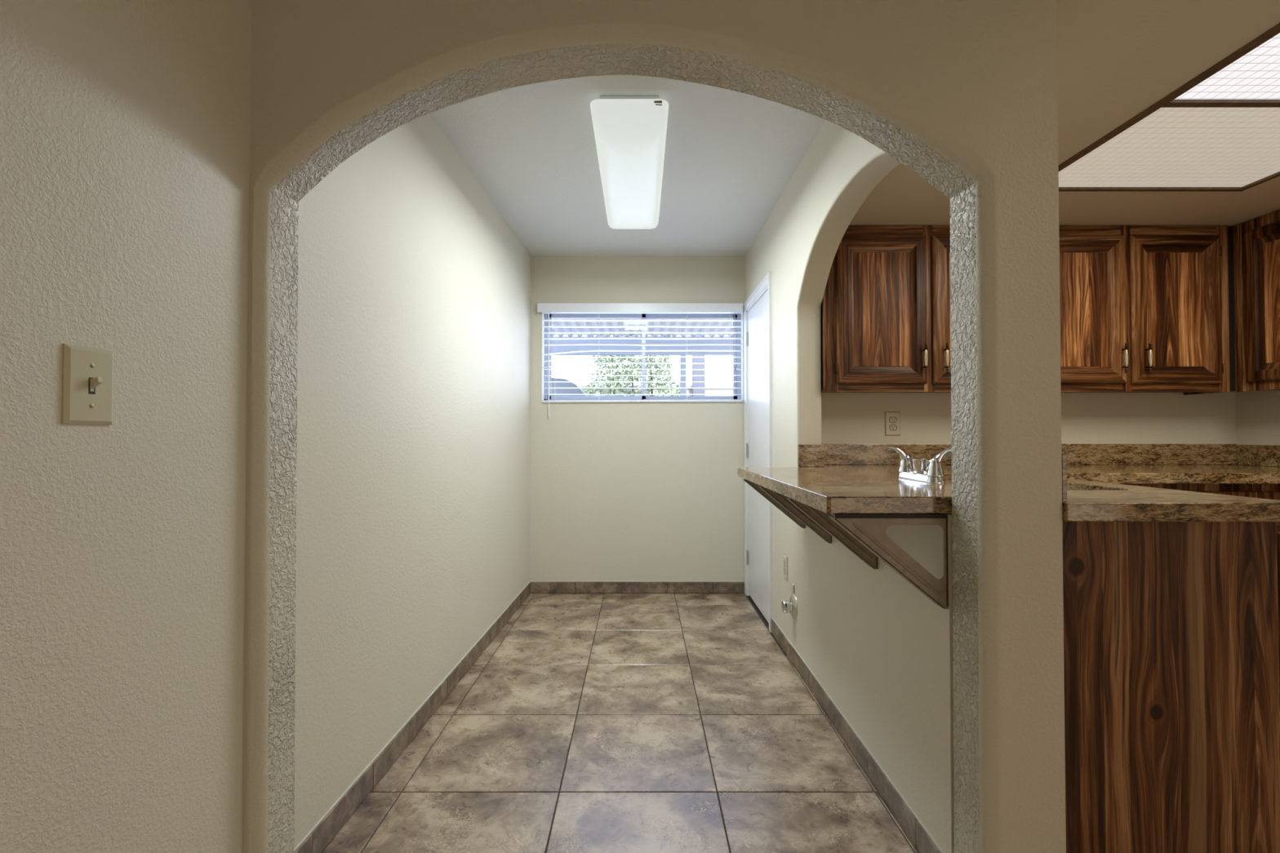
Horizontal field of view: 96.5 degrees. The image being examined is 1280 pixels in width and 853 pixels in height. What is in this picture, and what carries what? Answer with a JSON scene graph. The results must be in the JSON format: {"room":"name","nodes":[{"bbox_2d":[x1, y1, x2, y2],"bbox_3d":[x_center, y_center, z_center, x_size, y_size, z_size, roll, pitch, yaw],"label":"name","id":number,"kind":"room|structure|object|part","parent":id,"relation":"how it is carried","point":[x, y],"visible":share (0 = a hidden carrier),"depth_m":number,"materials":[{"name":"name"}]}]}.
{"room":"dining nook","nodes":[
{"label":"dining nook","id":0,"kind":"room"},
{"bbox_2d":[0,0,530,852],"bbox_3d":[-0.910,-0.070,0.835,0.223,2.459,6.668,0,-1,0],"label":"wall","id":1,"kind":"structure","parent":0,"point":[125,124],"depth_m":1.17,"materials":[{"name":"paint"}]},
{"bbox_2d":[62,343,113,425],"bbox_3d":[-0.891,-0.066,0.933,0.020,0.126,0.083,0,-1,0],"label":"light switch","id":2,"kind":"object","parent":1,"relation":"attached to","point":[87,372],"visible":1,"depth_m":0.93,"materials":[{"name":"beige plastic"}]},
{"bbox_2d":[293,581,530,852],"bbox_3d":[-0.838,1.146,2.776,0.010,0.087,2.728,0,-1,2],"label":"baseboard","id":3,"kind":"structure","parent":1,"relation":"attached to","point":[319,837],"depth_m":1.99,"materials":[{"name":"tile"}]},
{"bbox_2d":[429,75,825,256],"bbox_3d":[-0.079,-1.318,2.897,1.943,0.100,2.896,0,-1,0],"label":"ceiling","id":4,"kind":"structure","parent":0,"point":[730,156],"depth_m":2.74,"materials":[{"name":"paint"}]},
{"bbox_2d":[590,95,668,229],"bbox_3d":[-0.041,-1.206,2.789,0.306,0.128,1.222,0,-1,0],"label":"ceiling light","id":5,"kind":"object","parent":4,"relation":"attached to","point":[630,131],"visible":1,"depth_m":2.43,"materials":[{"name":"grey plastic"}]},
{"bbox_2d":[529,256,745,582],"bbox_3d":[0.000,-0.018,4.246,2.000,2.459,0.160,0,-1,0],"label":"wall","id":6,"kind":"structure","parent":0,"point":[620,491],"depth_m":4.16,"materials":[{"name":"paint"}]},
{"bbox_2d":[530,581,744,593],"bbox_3d":[-0.022,1.167,4.143,1.554,0.087,0.010,0,-1,0],"label":"baseboard","id":7,"kind":"structure","parent":6,"relation":"attached to","point":[536,587],"depth_m":4.14,"materials":[{"name":"tile"}]},
{"bbox_2d":[541,311,743,402],"bbox_3d":[0.019,-0.522,4.240,1.473,0.696,0.146,0,-1,0],"label":"window","id":8,"kind":"structure","parent":6,"relation":"in","point":[544,316],"depth_m":4.27,"materials":[{"name":"silver metal"}]},
{"bbox_3d":[-0.325,-0.522,4.273,0.729,0.640,0.018,0,-1,0],"label":"sash","id":9,"kind":"part","parent":8,"relation":"part of","materials":[{"name":"silver metal"}]},
{"bbox_2d":[537,302,743,417],"bbox_3d":[0.003,-0.480,4.173,1.494,0.828,0.080,0,-1,0],"label":"window blind","id":10,"kind":"object","parent":8,"relation":"attached to","point":[544,308],"visible":1,"depth_m":4.16,"materials":[{"name":"white plastic"}]},
{"bbox_3d":[-0.621,-0.508,4.185,0.002,0.660,0.055,0,-1,0],"label":"ladder cord","id":11,"kind":"part","parent":10,"relation":"part of","materials":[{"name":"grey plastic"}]},
{"bbox_3d":[0.019,-0.184,4.180,1.457,0.022,0.052,0,-1,0],"label":"rail","id":12,"kind":"part","parent":10,"relation":"part of","materials":[{"name":"white plastic"}]},
{"bbox_3d":[0.664,-0.508,4.185,0.002,0.660,0.055,0,-1,0],"label":"ladder cord","id":13,"kind":"part","parent":10,"relation":"part of","materials":[{"name":"white fabric"}]},
{"bbox_3d":[0.691,-0.637,4.157,0.007,0.393,0.003,0,-1,0],"label":"pull cord","id":14,"kind":"part","parent":10,"relation":"part of","materials":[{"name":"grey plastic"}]},
{"bbox_3d":[0.372,-0.521,4.295,0.712,0.640,0.018,0,-1,0],"label":"sash","id":15,"kind":"part","parent":8,"relation":"part of","materials":[{"name":"silver metal"}]},
{"bbox_2d":[242,0,1066,852],"bbox_3d":[0.033,-0.062,1.370,1.869,2.459,0.122,0,-1,0],"label":"wall","id":16,"kind":"structure","parent":0,"point":[962,94],"depth_m":1.32,"materials":[{"name":"paint"}]},
{"bbox_2d":[828,513,948,608],"bbox_3d":[0.628,0.338,1.449,0.285,0.236,0.048,0,-1,0],"label":"bracket","id":17,"kind":"object","parent":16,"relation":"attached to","point":[868,529],"visible":0.98,"depth_m":1.43,"materials":[{"name":"paint"}]},
{"bbox_2d":[1061,453,1066,502],"bbox_3d":[0.974,0.118,1.368,0.012,0.112,0.116,0,-1,0],"label":"backsplash","id":18,"kind":"structure","parent":16,"relation":"attached to","point":[1064,455],"depth_m":1.31,"materials":[{"name":"stone"}]},
{"bbox_2d":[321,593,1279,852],"bbox_3d":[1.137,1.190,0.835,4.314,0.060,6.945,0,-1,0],"label":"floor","id":19,"kind":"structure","parent":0,"point":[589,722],"depth_m":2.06,"materials":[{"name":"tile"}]},
{"bbox_2d":[1062,520,1279,852],"bbox_3d":[1.195,0.705,2.137,0.600,0.949,1.605,0,-1,0],"label":"base cabinet","id":20,"kind":"object","parent":19,"relation":"on","point":[1171,659],"visible":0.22,"depth_m":1.34,"materials":[{"name":"brown wood"}]},
{"bbox_2d":[737,444,1279,521],"bbox_3d":[1.794,0.152,2.142,2.651,0.155,1.689,0,-1,0],"label":"countertop","id":21,"kind":"structure","parent":20,"relation":"on","point":[828,478],"depth_m":2.27,"materials":[{"name":"brown stone"}]},
{"bbox_2d":[888,445,951,483],"bbox_3d":[1.044,0.111,1.966,0.258,0.145,0.257,0,-1,-8],"label":"kitchen faucet","id":22,"kind":"object","parent":21,"relation":"on","point":[922,469],"visible":0.94,"depth_m":1.93,"materials":[{"name":"silver metal"}]},
{"bbox_3d":[0.941,0.117,2.055,0.085,0.092,0.051,0,-1,0],"label":"handle","id":23,"kind":"part","parent":22,"relation":"part of","materials":[{"name":"silver metal"}]},
{"bbox_3d":[0.958,0.171,1.953,0.058,0.026,0.256,0,-1,0],"label":"plate","id":24,"kind":"part","parent":22,"relation":"part of","materials":[{"name":"silver metal"}]},
{"bbox_3d":[1.072,0.097,1.913,0.235,0.117,0.030,0,-1,18],"label":"spout","id":25,"kind":"part","parent":22,"relation":"part of","materials":[{"name":"silver metal"}]},
{"bbox_3d":[0.975,0.114,1.851,0.085,0.092,0.051,0,-1,0],"label":"handle","id":26,"kind":"part","parent":22,"relation":"part of","materials":[{"name":"silver metal"}]},
{"bbox_2d":[1124,484,1279,692],"bbox_3d":[2.317,0.668,2.657,1.602,0.859,0.643,0,-1,0],"label":"base cabinet","id":27,"kind":"object","parent":19,"relation":"on","point":[1269,491],"visible":0.09,"depth_m":2.36,"materials":[{"name":"brown wood"}]},
{"bbox_3d":[2.460,0.340,2.351,0.350,0.145,0.018,0,-1,0],"label":"drawer","id":28,"kind":"part","parent":27,"relation":"part of","materials":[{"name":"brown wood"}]},
{"bbox_3d":[2.460,0.748,2.344,0.350,0.630,0.020,0,-1,0],"label":"door","id":29,"kind":"part","parent":27,"relation":"part of","materials":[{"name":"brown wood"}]},
{"bbox_2d":[745,120,954,852],"bbox_3d":[0.832,-0.040,2.798,0.122,2.459,2.735,0,-1,0],"label":"wall","id":30,"kind":"structure","parent":0,"point":[880,648],"depth_m":2.21,"materials":[{"name":"paint"}]},
{"bbox_2d":[743,271,772,632],"bbox_3d":[0.827,0.150,3.746,0.140,2.107,0.819,0,-1,0],"label":"door","id":31,"kind":"structure","parent":30,"relation":"in","point":[757,402],"depth_m":3.71,"materials":[{"name":"white wood"}]},
{"bbox_2d":[742,479,805,528],"bbox_3d":[0.628,0.357,2.680,0.285,0.236,0.048,0,-1,0],"label":"bracket","id":32,"kind":"object","parent":30,"relation":"attached to","point":[754,486],"visible":0.34,"depth_m":2.66,"materials":[{"name":"paint"}]},
{"bbox_2d":[782,554,787,581],"bbox_3d":[0.767,0.745,3.019,0.008,0.126,0.080,0,-1,0],"label":"wall outlet","id":33,"kind":"object","parent":30,"relation":"attached to","point":[784,557],"visible":1,"depth_m":3.00,"materials":[{"name":"beige plastic"}]},
{"bbox_2d":[781,593,797,620],"bbox_3d":[0.742,0.902,2.857,0.058,0.131,0.131,0,-1,0],"label":"water valve","id":34,"kind":"object","parent":30,"relation":"attached to","point":[790,606],"visible":1,"depth_m":2.83,"materials":[{"name":"silver metal"}]},
{"bbox_2d":[791,583,794,593],"bbox_3d":[0.767,0.811,2.858,0.008,0.042,0.026,0,-1,0],"label":"clip","id":35,"kind":"object","parent":30,"relation":"attached to","point":[793,584],"visible":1,"depth_m":2.85,"materials":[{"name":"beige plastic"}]},
{"bbox_2d":[759,485,831,543],"bbox_3d":[0.628,0.351,2.315,0.285,0.236,0.048,0,-1,0],"label":"bracket","id":36,"kind":"object","parent":30,"relation":"attached to","point":[780,499],"visible":0.41,"depth_m":2.29,"materials":[{"name":"paint"}]},
{"bbox_2d":[797,444,823,466],"bbox_3d":[0.834,0.142,2.787,0.123,0.108,0.020,0,-1,0],"label":"backsplash","id":37,"kind":"structure","parent":30,"relation":"attached to","point":[808,455],"depth_m":2.78,"materials":[{"name":"stone"}]},
{"bbox_2d":[786,497,877,568],"bbox_3d":[0.628,0.344,1.873,0.285,0.236,0.048,0,-1,0],"label":"bracket","id":38,"kind":"object","parent":30,"relation":"attached to","point":[821,518],"visible":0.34,"depth_m":1.85,"materials":[{"name":"paint"}]},
{"bbox_2d":[771,617,943,852],"bbox_3d":[0.766,1.139,2.365,0.009,0.087,1.905,0,-1,0],"label":"baseboard","id":39,"kind":"structure","parent":30,"relation":"attached to","point":[918,835],"depth_m":1.94,"materials":[{"name":"tile"}]},
{"bbox_2d":[821,391,1235,444],"bbox_3d":[2.057,-0.036,3.041,2.327,2.459,0.100,0,-1,0],"label":"wall","id":40,"kind":"structure","parent":0,"point":[846,418],"depth_m":2.99,"materials":[{"name":"paint"}]},
{"bbox_2d":[821,225,951,393],"bbox_3d":[1.389,-0.573,2.862,0.990,0.812,0.271,0,-1,0],"label":"upper cabinet","id":41,"kind":"object","parent":40,"relation":"attached to","point":[886,322],"visible":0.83,"depth_m":2.77,"materials":[{"name":"brown wood"}]},
{"bbox_3d":[1.171,-0.568,2.769,0.433,0.720,0.020,0,-1,0],"label":"door","id":42,"kind":"part","parent":41,"relation":"part of","materials":[{"name":"brown wood"}]},
{"bbox_3d":[1.171,-0.568,2.773,0.267,0.554,0.005,0,-1,0],"label":"door panel","id":43,"kind":"part","parent":41,"relation":"part of","materials":[{"name":"brown wood"}]},
{"bbox_3d":[1.368,-0.328,2.740,0.018,0.150,0.033,0,-1,0],"label":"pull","id":44,"kind":"part","parent":41,"relation":"part of","materials":[{"name":"gold metal"}]},
{"bbox_3d":[1.637,-0.568,2.769,0.435,0.720,0.020,0,-1,0],"label":"door","id":45,"kind":"part","parent":41,"relation":"part of","materials":[{"name":"brown wood"}]},
{"bbox_3d":[1.470,-0.328,2.740,0.018,0.150,0.033,0,-1,0],"label":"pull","id":46,"kind":"part","parent":41,"relation":"part of","materials":[{"name":"beige ceramic"}]},
{"bbox_3d":[1.637,-0.568,2.773,0.269,0.554,0.005,0,-1,0],"label":"door panel","id":47,"kind":"part","parent":41,"relation":"part of","materials":[{"name":"brown wood"}]},
{"bbox_2d":[884,411,900,435],"bbox_3d":[1.322,-0.015,2.986,0.080,0.126,0.008,0,-1,0],"label":"wall outlet","id":48,"kind":"object","parent":40,"relation":"attached to","point":[892,419],"visible":1,"depth_m":2.98,"materials":[{"name":"beige plastic"}]},
{"bbox_2d":[888,417,897,422],"bbox_3d":[1.322,-0.035,2.984,0.040,0.030,0.001,0,-1,0],"label":"receptacle","id":49,"kind":"object","parent":48,"relation":"attached to","point":[891,420],"depth_m":2.98,"materials":[{"name":"beige plastic"}]},
{"bbox_2d":[888,424,897,430],"bbox_3d":[1.322,0.006,2.983,0.040,0.030,0.001,0,-1,0],"label":"receptacle","id":50,"kind":"object","parent":48,"relation":"attached to","point":[891,427],"depth_m":2.98,"materials":[{"name":"beige plastic"}]},
{"bbox_2d":[822,444,1236,464],"bbox_3d":[1.998,0.145,2.977,2.205,0.108,0.021,0,-1,0],"label":"backsplash","id":51,"kind":"structure","parent":40,"relation":"attached to","point":[833,454],"depth_m":2.97,"materials":[{"name":"stone"}]},
{"bbox_2d":[1058,225,1230,395],"bbox_3d":[2.374,-0.573,2.862,0.979,0.812,0.271,0,-1,0],"label":"upper cabinet","id":52,"kind":"object","parent":40,"relation":"attached to","point":[1144,308],"visible":0.84,"depth_m":2.77,"materials":[{"name":"brown wood"}]},
{"bbox_3d":[2.135,-0.568,2.773,0.267,0.554,0.005,0,-1,0],"label":"door panel","id":53,"kind":"part","parent":52,"relation":"part of","materials":[{"name":"brown wood"}]},
{"bbox_3d":[2.135,-0.568,2.769,0.433,0.720,0.020,0,-1,0],"label":"door","id":54,"kind":"part","parent":52,"relation":"part of","materials":[{"name":"brown wood"}]},
{"bbox_3d":[2.326,-0.328,2.740,0.018,0.150,0.033,0,-1,0],"label":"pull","id":55,"kind":"part","parent":52,"relation":"part of","materials":[{"name":"gold metal"}]},
{"bbox_3d":[2.441,-0.328,2.740,0.018,0.150,0.033,0,-1,0],"label":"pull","id":56,"kind":"part","parent":52,"relation":"part of","materials":[{"name":"beige ceramic"}]},
{"bbox_3d":[2.597,-0.568,2.769,0.433,0.720,0.020,0,-1,0],"label":"door","id":57,"kind":"part","parent":52,"relation":"part of","materials":[{"name":"brown wood"}]},
{"bbox_3d":[2.597,-0.568,2.773,0.267,0.554,0.005,0,-1,0],"label":"door panel","id":58,"kind":"part","parent":52,"relation":"part of","materials":[{"name":"brown wood"}]},
{"bbox_2d":[848,0,1279,226],"bbox_3d":[2.007,-1.142,1.712,2.226,0.286,2.590,0,-1,0],"label":"ceiling","id":59,"kind":"structure","parent":0,"point":[1117,59],"depth_m":1.67,"materials":[{"name":"paint"}]},
{"bbox_2d":[1058,22,1279,191],"bbox_3d":[2.055,-1.011,1.504,0.930,0.026,1.778,0,-1,0],"label":"recessed light","id":60,"kind":"object","parent":59,"relation":"in","point":[1219,131],"visible":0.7,"depth_m":1.98,"materials":[{"name":"white plastic"}]},
{"bbox_3d":[2.062,-0.998,2.383,0.876,0.026,0.020,0,-1,0],"label":"trim rail","id":61,"kind":"part","parent":60,"relation":"part of","materials":[{"name":"brown wood"}]},
{"bbox_3d":[2.062,-1.002,2.077,0.876,0.004,0.594,0,-1,0],"label":"light panel","id":62,"kind":"part","parent":60,"relation":"part of","materials":[{"name":"white plastic"}]},
{"bbox_3d":[2.062,-1.011,1.467,0.876,0.004,0.574,0,-1,0],"label":"light panel","id":63,"kind":"part","parent":60,"relation":"part of","materials":[{"name":"white plastic"}]},
{"bbox_3d":[2.510,-1.011,1.504,0.020,0.026,1.778,0,-1,0],"label":"trim rail","id":64,"kind":"part","parent":60,"relation":"part of","materials":[{"name":"brown wood"}]},
{"bbox_2d":[1235,390,1279,464],"bbox_3d":[3.180,-0.079,0.246,0.120,2.459,5.490,0,-1,0],"label":"wall","id":65,"kind":"structure","parent":0,"point":[1257,412],"depth_m":2.88,"materials":[{"name":"paint"}]},
{"bbox_2d":[1227,209,1279,391],"bbox_3d":[2.984,-0.582,2.304,0.271,0.812,1.389,0,-1,0],"label":"upper cabinet","id":66,"kind":"object","parent":65,"relation":"attached to","point":[1254,244],"visible":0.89,"depth_m":2.68,"materials":[{"name":"brown wood"}]},
{"bbox_3d":[2.890,-0.572,2.514,0.020,0.720,0.426,0,-1,0],"label":"door","id":67,"kind":"part","parent":66,"relation":"part of","materials":[{"name":"brown wood"}]},
{"bbox_3d":[2.895,-0.572,2.514,0.005,0.554,0.260,0,-1,0],"label":"door panel","id":68,"kind":"part","parent":66,"relation":"part of","materials":[{"name":"brown wood"}]},
{"bbox_2d":[1236,444,1279,466],"bbox_3d":[3.108,0.138,2.432,0.021,0.104,1.067,0,-1,0],"label":"backsplash","id":69,"kind":"structure","parent":65,"relation":"attached to","point":[1246,455],"depth_m":2.86,"materials":[{"name":"stone"}]},
{"label":"outside","id":70,"kind":"structure","parent":0,"visible":0},
{"bbox_3d":[0.000,1.407,13.148,28.000,0.080,17.665,0,-1,0],"label":"ground","id":71,"kind":"structure","parent":70,"visible":0},
{"bbox_2d":[551,377,588,395],"bbox_3d":[-1.859,0.364,7.195,4.350,1.825,1.680,0,-1,0],"label":"car","id":72,"kind":"object","parent":71,"relation":"on","point":[557,384],"visible":0.02,"depth_m":6.50,"materials":[{"name":"blue paint"}]},
{"bbox_2d":[582,334,687,395],"bbox_3d":[-0.115,-0.182,8.506,1.716,2.958,0.929,0,-1,0],"label":"shrub","id":73,"kind":"object","parent":71,"relation":"on","point":[611,384],"visible":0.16,"depth_m":8.36,"materials":[{"name":"green plant"}]},
{"bbox_2d":[551,317,733,395],"bbox_3d":[-0.484,0.011,5.748,8.832,2.487,2.805,0,-1,0],"label":"patio cover","id":74,"kind":"object","parent":71,"relation":"on","point":[558,348],"visible":0.03,"depth_m":7.04,"materials":[{"name":"white"}]},
{"bbox_3d":[0.534,0.193,7.063,0.070,2.163,0.070,0,-1,0],"label":"post","id":75,"kind":"part","parent":74,"relation":"part of","materials":[{"name":"white paint"}]},
{"bbox_2d":[577,334,733,395],"bbox_3d":[0.000,-0.150,9.433,18.000,2.920,0.300,0,-1,0],"label":"wall","id":76,"kind":"structure","parent":71,"relation":"on","point":[695,384],"depth_m":9.38,"materials":[{"name":"grey paint"}]}
]}

